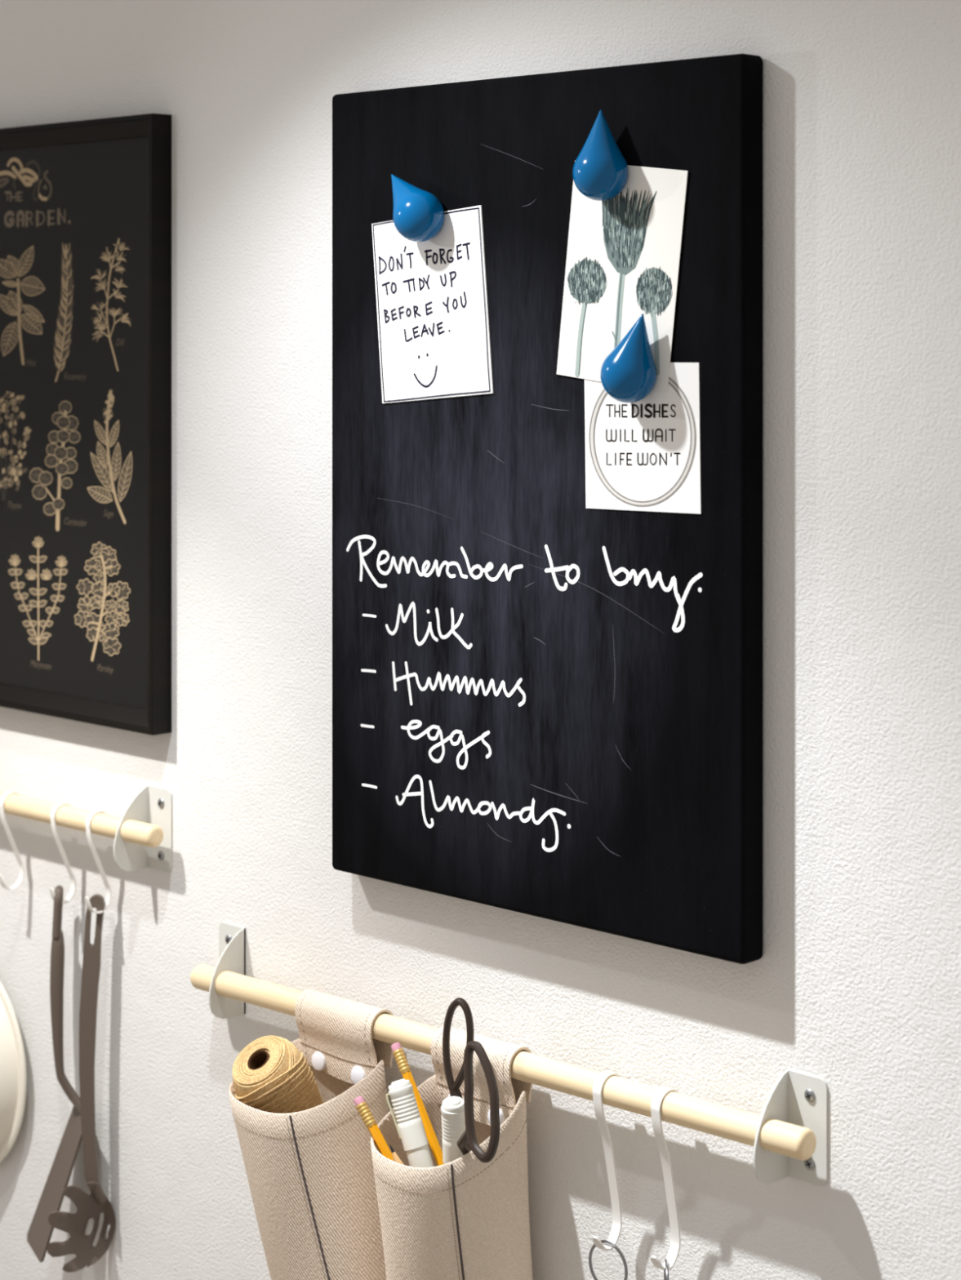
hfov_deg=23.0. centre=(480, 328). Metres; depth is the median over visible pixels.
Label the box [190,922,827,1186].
rail
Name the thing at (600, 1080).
hook
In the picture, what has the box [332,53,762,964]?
memo board
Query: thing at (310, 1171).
pocket
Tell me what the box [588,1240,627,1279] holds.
metal ring
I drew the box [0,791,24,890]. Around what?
hook
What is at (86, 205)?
framed poster
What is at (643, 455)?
card
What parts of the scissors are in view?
loop handle, loop handle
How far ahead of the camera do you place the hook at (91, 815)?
2.03 m
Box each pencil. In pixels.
[353,1095,394,1161]
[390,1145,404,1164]
[391,1042,444,1165]
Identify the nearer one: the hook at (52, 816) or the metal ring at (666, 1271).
the metal ring at (666, 1271)
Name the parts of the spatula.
blade, handle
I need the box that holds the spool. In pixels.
[231,1035,324,1113]
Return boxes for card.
[584,362,701,514]
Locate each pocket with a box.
[228,989,393,1279]
[370,1026,533,1279]
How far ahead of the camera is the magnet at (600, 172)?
1.61 m
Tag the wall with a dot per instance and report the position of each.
(855, 986)
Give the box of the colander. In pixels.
[0,982,26,1162]
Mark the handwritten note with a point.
(432, 303)
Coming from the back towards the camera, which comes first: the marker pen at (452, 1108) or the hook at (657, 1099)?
the marker pen at (452, 1108)
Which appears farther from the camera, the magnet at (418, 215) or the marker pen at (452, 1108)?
the magnet at (418, 215)
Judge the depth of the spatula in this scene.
2.06 m
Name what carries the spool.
in the pocket at (310, 1171)
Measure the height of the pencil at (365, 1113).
0.054 m
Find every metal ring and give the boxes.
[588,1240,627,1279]
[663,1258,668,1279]
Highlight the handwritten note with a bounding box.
[371,204,493,403]
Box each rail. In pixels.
[0,785,172,871]
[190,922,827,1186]
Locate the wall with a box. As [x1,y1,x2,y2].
[0,0,960,1279]
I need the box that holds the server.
[47,893,115,1272]
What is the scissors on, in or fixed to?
in the pocket at (465, 1217)
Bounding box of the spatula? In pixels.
[26,884,82,1262]
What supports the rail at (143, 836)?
attached to the wall
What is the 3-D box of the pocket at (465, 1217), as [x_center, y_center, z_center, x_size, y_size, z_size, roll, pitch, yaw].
[-0.022,0.657,1.683,0.106,0.286,0.109,0,0,44]
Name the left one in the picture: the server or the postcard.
the server
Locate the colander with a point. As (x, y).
(12, 1059)
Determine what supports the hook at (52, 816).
hanging from the rail at (143, 836)
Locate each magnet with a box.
[391,173,444,242]
[572,109,628,200]
[600,313,657,403]
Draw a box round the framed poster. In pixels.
[0,113,171,735]
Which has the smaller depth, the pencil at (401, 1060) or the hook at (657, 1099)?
the hook at (657, 1099)
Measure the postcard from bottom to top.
0.161 m
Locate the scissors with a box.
[442,997,500,1162]
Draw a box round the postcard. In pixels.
[556,165,687,392]
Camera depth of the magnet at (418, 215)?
1.73 m
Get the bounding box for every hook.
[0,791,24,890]
[49,802,75,904]
[84,809,111,913]
[592,1071,622,1250]
[650,1086,679,1270]
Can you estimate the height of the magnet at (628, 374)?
0.061 m
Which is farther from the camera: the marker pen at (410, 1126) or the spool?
the spool
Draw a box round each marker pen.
[385,1078,434,1167]
[440,1096,465,1164]

